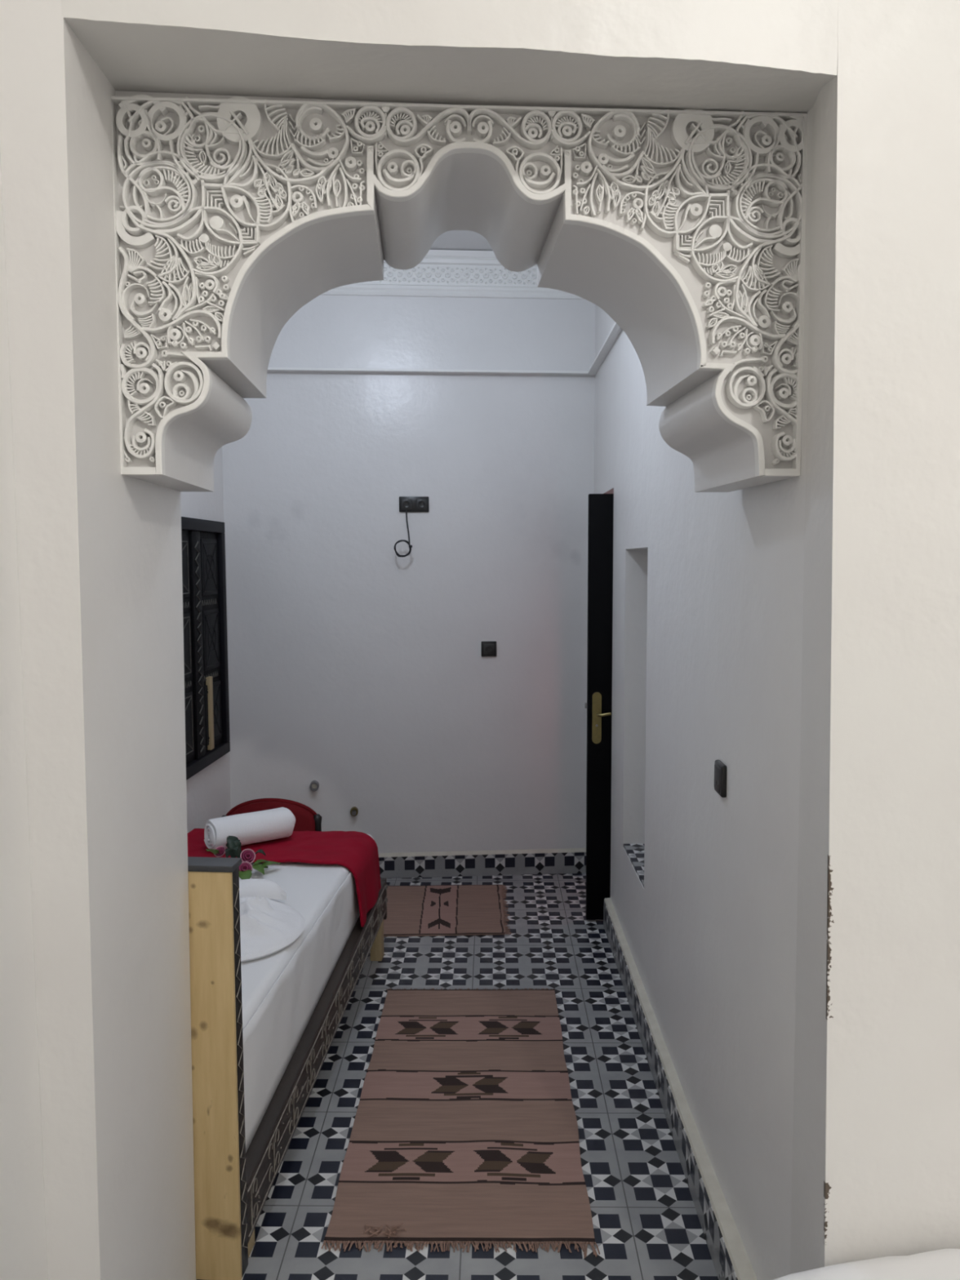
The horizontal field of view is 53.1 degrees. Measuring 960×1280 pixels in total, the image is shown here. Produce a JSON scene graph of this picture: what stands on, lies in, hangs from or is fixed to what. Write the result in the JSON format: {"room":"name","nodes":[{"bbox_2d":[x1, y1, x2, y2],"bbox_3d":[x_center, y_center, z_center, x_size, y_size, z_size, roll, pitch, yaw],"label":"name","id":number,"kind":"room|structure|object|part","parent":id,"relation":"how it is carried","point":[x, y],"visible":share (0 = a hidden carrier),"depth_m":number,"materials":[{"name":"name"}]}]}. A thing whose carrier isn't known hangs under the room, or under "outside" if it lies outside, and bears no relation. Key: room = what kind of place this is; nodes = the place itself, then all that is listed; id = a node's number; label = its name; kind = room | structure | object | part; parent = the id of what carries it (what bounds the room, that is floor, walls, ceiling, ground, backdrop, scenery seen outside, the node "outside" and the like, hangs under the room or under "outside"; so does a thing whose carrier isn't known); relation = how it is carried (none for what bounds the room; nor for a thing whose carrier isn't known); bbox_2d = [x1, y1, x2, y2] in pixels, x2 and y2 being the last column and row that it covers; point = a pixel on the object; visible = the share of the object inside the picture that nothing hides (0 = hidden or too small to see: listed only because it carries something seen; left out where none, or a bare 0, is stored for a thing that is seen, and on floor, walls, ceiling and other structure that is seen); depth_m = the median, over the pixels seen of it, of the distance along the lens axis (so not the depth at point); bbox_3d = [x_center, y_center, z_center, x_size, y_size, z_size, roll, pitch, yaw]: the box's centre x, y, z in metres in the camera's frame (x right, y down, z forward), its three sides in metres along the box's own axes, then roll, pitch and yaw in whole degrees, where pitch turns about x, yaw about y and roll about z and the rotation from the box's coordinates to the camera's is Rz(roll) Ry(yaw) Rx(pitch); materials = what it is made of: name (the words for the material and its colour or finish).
{"room":"traditional dwelling","nodes":[
{"label":"traditional dwelling","id":0,"kind":"room"},
{"bbox_2d":[0,145,48,1279],"bbox_3d":[-0.855,-0.237,-0.505,0.160,4.000,4.015,0,5,1],"label":"wall","id":1,"kind":"structure","parent":0,"point":[23,1237],"depth_m":1.50,"materials":[{"name":"paint"}]},
{"bbox_2d":[0,0,195,1279],"bbox_3d":[-1.080,-0.424,1.799,0.892,4.000,0.650,0,5,-3],"label":"wall pier","id":2,"kind":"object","parent":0,"point":[100,547],"depth_m":1.60,"materials":[{"name":"paint"}]},
{"bbox_2d":[180,446,231,833],"bbox_3d":[-1.468,-0.231,3.563,0.200,3.330,3.008,0,5,1],"label":"wall","id":3,"kind":"structure","parent":0,"point":[208,791],"depth_m":4.79,"materials":[{"name":"paint"}]},
{"bbox_2d":[181,516,230,780],"bbox_3d":[-1.345,0.034,4.438,0.036,1.190,1.090,0,5,2],"label":"window","id":4,"kind":"structure","parent":3,"relation":"in","point":[206,702],"depth_m":4.66,"materials":[{"name":"black"}]},
{"bbox_3d":[-1.357,-0.315,4.197,0.010,0.276,0.485,0,5,2],"label":"panel","id":5,"kind":"part","parent":4,"relation":"part of","materials":[{"name":"black"}]},
{"bbox_3d":[-1.356,0.040,4.226,0.010,0.297,0.485,0,5,2],"label":"panel","id":6,"kind":"part","parent":4,"relation":"part of","materials":[{"name":"black"}]},
{"bbox_2d":[181,529,195,764],"bbox_3d":[-1.364,0.051,4.227,0.011,1.080,0.555,0,5,2],"label":"shutter","id":7,"kind":"object","parent":4,"relation":"attached to","point":[187,535],"depth_m":4.45,"materials":[{"name":"black"}]},
{"bbox_3d":[-1.355,0.406,4.255,0.010,0.297,0.485,0,5,2],"label":"panel","id":8,"kind":"part","parent":4,"relation":"part of","materials":[{"name":"black"}]},
{"bbox_3d":[-1.337,-0.360,4.744,0.010,0.276,0.235,0,5,2],"label":"panel","id":9,"kind":"part","parent":4,"relation":"part of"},
{"bbox_2d":[200,531,222,752],"bbox_3d":[-1.344,0.006,4.774,0.011,1.080,0.305,0,5,2],"label":"shutter","id":10,"kind":"object","parent":4,"relation":"attached to","point":[211,542],"depth_m":4.76,"materials":[{"name":"black"}]},
{"bbox_3d":[-1.336,-0.004,4.773,0.010,0.297,0.235,0,5,2],"label":"panel","id":11,"kind":"part","parent":4,"relation":"part of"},
{"bbox_3d":[-1.335,0.361,4.803,0.010,0.297,0.235,0,5,2],"label":"panel","id":12,"kind":"part","parent":4,"relation":"part of","materials":[{"name":"wood"}]},
{"bbox_2d":[222,294,595,853],"bbox_3d":[0.161,-0.373,5.244,3.626,3.330,0.150,-1,5,-4],"label":"wall","id":13,"kind":"structure","parent":0,"point":[357,668],"depth_m":5.13,"materials":[{"name":"paint"}]},
{"bbox_2d":[309,780,319,791],"bbox_3d":[-0.890,0.784,5.168,0.048,0.054,0.035,-1,5,-4],"label":"pipe stub","id":14,"kind":"object","parent":13,"relation":"attached to","point":[314,785],"visible":1,"depth_m":5.15,"materials":[{"name":"grey plastic"}]},
{"bbox_2d":[350,806,358,816],"bbox_3d":[-0.679,0.928,5.190,0.042,0.047,0.046,-1,5,-4],"label":"pipe stub","id":15,"kind":"object","parent":13,"relation":"attached to","point":[354,811],"visible":1,"depth_m":5.18,"materials":[{"name":"gold metal"}]},
{"bbox_3d":[-0.679,0.930,5.188,0.024,0.028,0.042,-1,5,-4],"label":"valve stem","id":16,"kind":"part","parent":15,"relation":"part of","materials":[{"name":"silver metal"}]},
{"bbox_2d":[399,496,428,511],"bbox_3d":[-0.350,-0.719,5.096,0.158,0.082,0.015,-1,5,-4],"label":"wall socket","id":17,"kind":"object","parent":13,"relation":"attached to","point":[411,504],"visible":1,"depth_m":5.09,"materials":[{"name":"black plastic"}]},
{"bbox_2d":[394,510,412,557],"bbox_3d":[-0.402,-0.560,5.060,0.095,0.249,0.090,0,5,1],"label":"cable","id":18,"kind":"object","parent":17,"relation":"hanging from","point":[400,540],"visible":1,"depth_m":5.03,"materials":[{"name":"black plastic"}]},
{"bbox_2d":[321,249,584,299],"bbox_3d":[-0.357,-1.905,4.984,1.980,0.230,0.045,-1,5,-4],"label":"trim","id":19,"kind":"structure","parent":13,"relation":"attached to","point":[441,273],"depth_m":5.01,"materials":[{"name":"paint"}]},
{"bbox_2d":[377,848,586,878],"bbox_3d":[-0.358,1.224,5.264,1.952,0.148,0.032,-1,5,-4],"label":"baseboard","id":20,"kind":"structure","parent":13,"relation":"attached to","point":[566,860],"depth_m":5.28,"materials":[{"name":"tile"}]},
{"bbox_2d":[480,640,496,656],"bbox_3d":[0.048,0.048,5.188,0.083,0.083,0.015,-1,5,-4],"label":"wall socket","id":21,"kind":"object","parent":13,"relation":"attached to","point":[488,648],"visible":1,"depth_m":5.18,"materials":[{"name":"black plastic"}]},
{"bbox_2d":[195,872,718,1279],"bbox_3d":[0.798,1.647,1.680,5.050,0.120,8.300,0,5,1],"label":"floor","id":22,"kind":"structure","parent":0,"point":[646,1225],"depth_m":2.93,"materials":[{"name":"tile"}]},
{"bbox_2d":[187,856,387,1279],"bbox_3d":[-0.915,0.949,3.281,0.860,1.021,1.984,0,5,5],"label":"bed","id":23,"kind":"object","parent":22,"relation":"on","point":[233,1185],"visible":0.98,"depth_m":2.29,"materials":[{"name":"brown wood"}]},
{"bbox_3d":[-0.998,1.037,2.306,0.850,1.005,0.012,0,5,5],"label":"panel","id":24,"kind":"part","parent":23,"relation":"part of","materials":[{"name":"yellow wood"}]},
{"bbox_3d":[-0.996,1.031,2.335,0.850,1.012,0.046,0,5,5],"label":"carved panel","id":25,"kind":"part","parent":23,"relation":"part of","materials":[{"name":"black wood"}]},
{"bbox_3d":[-0.596,1.489,2.404,0.050,0.085,0.060,0,5,5],"label":"leg","id":26,"kind":"part","parent":23,"relation":"part of","materials":[{"name":"beige wood"}]},
{"bbox_2d":[221,798,321,831],"bbox_3d":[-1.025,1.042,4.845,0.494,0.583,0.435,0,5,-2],"label":"headboard","id":27,"kind":"object","parent":23,"relation":"attached to","point":[306,819],"visible":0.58,"depth_m":4.65,"materials":[{"name":"red fabric"}]},
{"bbox_3d":[-0.796,1.097,4.721,0.046,0.492,0.048,0,5,-2],"label":"post","id":28,"kind":"part","parent":27,"relation":"part of","materials":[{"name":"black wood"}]},
{"bbox_2d":[239,834,373,1152],"bbox_3d":[-0.927,1.083,3.307,0.801,0.348,1.888,0,5,5],"label":"mattress","id":29,"kind":"object","parent":23,"relation":"on","point":[282,990],"visible":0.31,"depth_m":2.97,"materials":[{"name":"white fabric"}]},
{"bbox_2d":[205,835,280,879],"bbox_3d":[-0.928,0.818,3.627,0.273,0.107,0.250,1,5,20],"label":"sprig","id":30,"kind":"object","parent":29,"relation":"on","point":[233,843],"visible":0.99,"depth_m":3.67,"materials":[{"name":"pink plant"}]},
{"bbox_2d":[239,878,305,962],"bbox_3d":[-0.812,0.868,3.060,0.506,0.116,0.534,0,5,1],"label":"folded towel","id":31,"kind":"object","parent":29,"relation":"on","point":[268,926],"visible":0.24,"depth_m":3.00,"materials":[{"name":"white fabric"}]},
{"bbox_2d":[186,828,381,926],"bbox_3d":[-0.845,0.961,3.949,0.832,0.258,0.435,0,5,5],"label":"blanket","id":32,"kind":"object","parent":29,"relation":"on","point":[357,851],"visible":0.74,"depth_m":3.89,"materials":[{"name":"red fabric"}]},
{"bbox_2d":[204,807,295,848],"bbox_3d":[-0.935,0.764,3.930,0.362,0.121,0.134,-4,6,-36],"label":"towel","id":33,"kind":"object","parent":32,"relation":"on","point":[250,828],"visible":0.95,"depth_m":3.88,"materials":[{"name":"white fabric"}]},
{"bbox_3d":[-0.516,1.268,3.289,0.050,0.274,1.892,0,5,5],"label":"rail","id":34,"kind":"part","parent":23,"relation":"part of","materials":[{"name":"brown wood"}]},
{"bbox_3d":[-0.448,1.281,4.177,0.050,0.210,0.060,0,5,5],"label":"leg","id":35,"kind":"part","parent":23,"relation":"part of","materials":[{"name":"beige wood"}]},
{"bbox_3d":[-0.835,1.139,4.274,0.848,0.180,0.029,0,5,5],"label":"rail","id":36,"kind":"part","parent":23,"relation":"part of","materials":[{"name":"brown wood"}]},
{"bbox_2d":[383,884,511,936],"bbox_3d":[-0.220,1.333,4.769,0.739,0.007,0.705,0,5,1],"label":"rug","id":37,"kind":"object","parent":22,"relation":"on","point":[433,909],"visible":0.83,"depth_m":4.73,"materials":[{"name":"brown fabric"}]},
{"bbox_2d":[321,987,599,1257],"bbox_3d":[-0.040,1.462,3.133,0.702,0.016,1.506,0,5,1],"label":"rug","id":38,"kind":"object","parent":22,"relation":"on","point":[464,1130],"visible":1,"depth_m":2.88,"materials":[{"name":"brown fabric"}]},
{"bbox_2d":[773,1248,959,1279],"bbox_3d":[1.003,1.382,0.774,0.965,0.553,1.914,0,5,-3],"label":"bed","id":39,"kind":"object","parent":22,"relation":"on","point":[942,1264],"visible":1,"depth_m":1.62,"materials":[{"name":"white fabric"}]},
{"bbox_2d":[430,230,493,250],"bbox_3d":[0.787,-2.116,1.374,5.050,0.770,8.300,0,5,1],"label":"ceiling","id":40,"kind":"structure","parent":0,"point":[463,240],"depth_m":4.86,"materials":[{"name":"paint"}]},
{"bbox_2d":[61,0,959,1274],"bbox_3d":[1.148,-0.441,1.927,3.604,4.000,0.651,0,5,-3],"label":"wall","id":41,"kind":"structure","parent":0,"point":[876,1173],"depth_m":1.60,"materials":[{"name":"paint"}]},
{"bbox_2d":[111,90,807,492],"bbox_3d":[-0.034,-0.655,1.951,1.266,0.672,0.432,0,5,-3],"label":"arch","id":42,"kind":"object","parent":41,"relation":"attached to","point":[233,214],"visible":1,"depth_m":1.75,"materials":[{"name":"paint"}]},
{"bbox_2d":[594,106,813,1279],"bbox_3d":[0.793,-0.233,3.512,0.396,3.330,3.456,0,5,1],"label":"wall","id":43,"kind":"structure","parent":0,"point":[708,606],"depth_m":2.50,"materials":[{"name":"paint"}]},
{"bbox_2d":[266,322,622,375],"bbox_3d":[-0.371,-1.301,3.772,1.975,0.012,2.722,0,5,1],"label":"trim","id":44,"kind":"structure","parent":43,"relation":"attached to","point":[615,331],"depth_m":4.99,"materials":[{"name":"paint"}]},
{"bbox_2d":[584,493,613,919],"bbox_3d":[0.870,0.332,4.503,0.751,2.018,0.089,0,5,1],"label":"door","id":45,"kind":"structure","parent":43,"relation":"in","point":[598,704],"depth_m":4.50,"materials":[{"name":"black paint"}]},
{"bbox_3d":[0.548,0.366,4.511,0.043,0.244,0.006,0,5,1],"label":"handle plate","id":46,"kind":"part","parent":45,"relation":"part of","materials":[{"name":"gold metal"}]},
{"bbox_3d":[0.577,0.346,4.486,0.064,0.022,0.045,0,5,1],"label":"handle","id":47,"kind":"part","parent":45,"relation":"part of","materials":[{"name":"gold metal"}]},
{"bbox_2d":[623,844,644,887],"bbox_3d":[0.732,0.902,3.855,0.240,0.012,0.541,0,5,1],"label":"trim","id":48,"kind":"structure","parent":43,"relation":"attached to","point":[635,852],"depth_m":3.94,"materials":[{"name":"tile"}]},
{"bbox_2d":[603,897,757,1279],"bbox_3d":[0.603,1.398,3.148,0.053,0.139,2.810,0,5,0],"label":"baseboard","id":49,"kind":"structure","parent":43,"relation":"attached to","point":[729,1255],"depth_m":2.76,"materials":[{"name":"tile"}]},
{"bbox_2d":[714,760,726,797],"bbox_3d":[0.599,0.344,2.387,0.025,0.084,0.084,0,5,1],"label":"wall socket","id":50,"kind":"object","parent":43,"relation":"attached to","point":[720,768],"visible":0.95,"depth_m":2.36,"materials":[{"name":"black plastic"}]}
]}

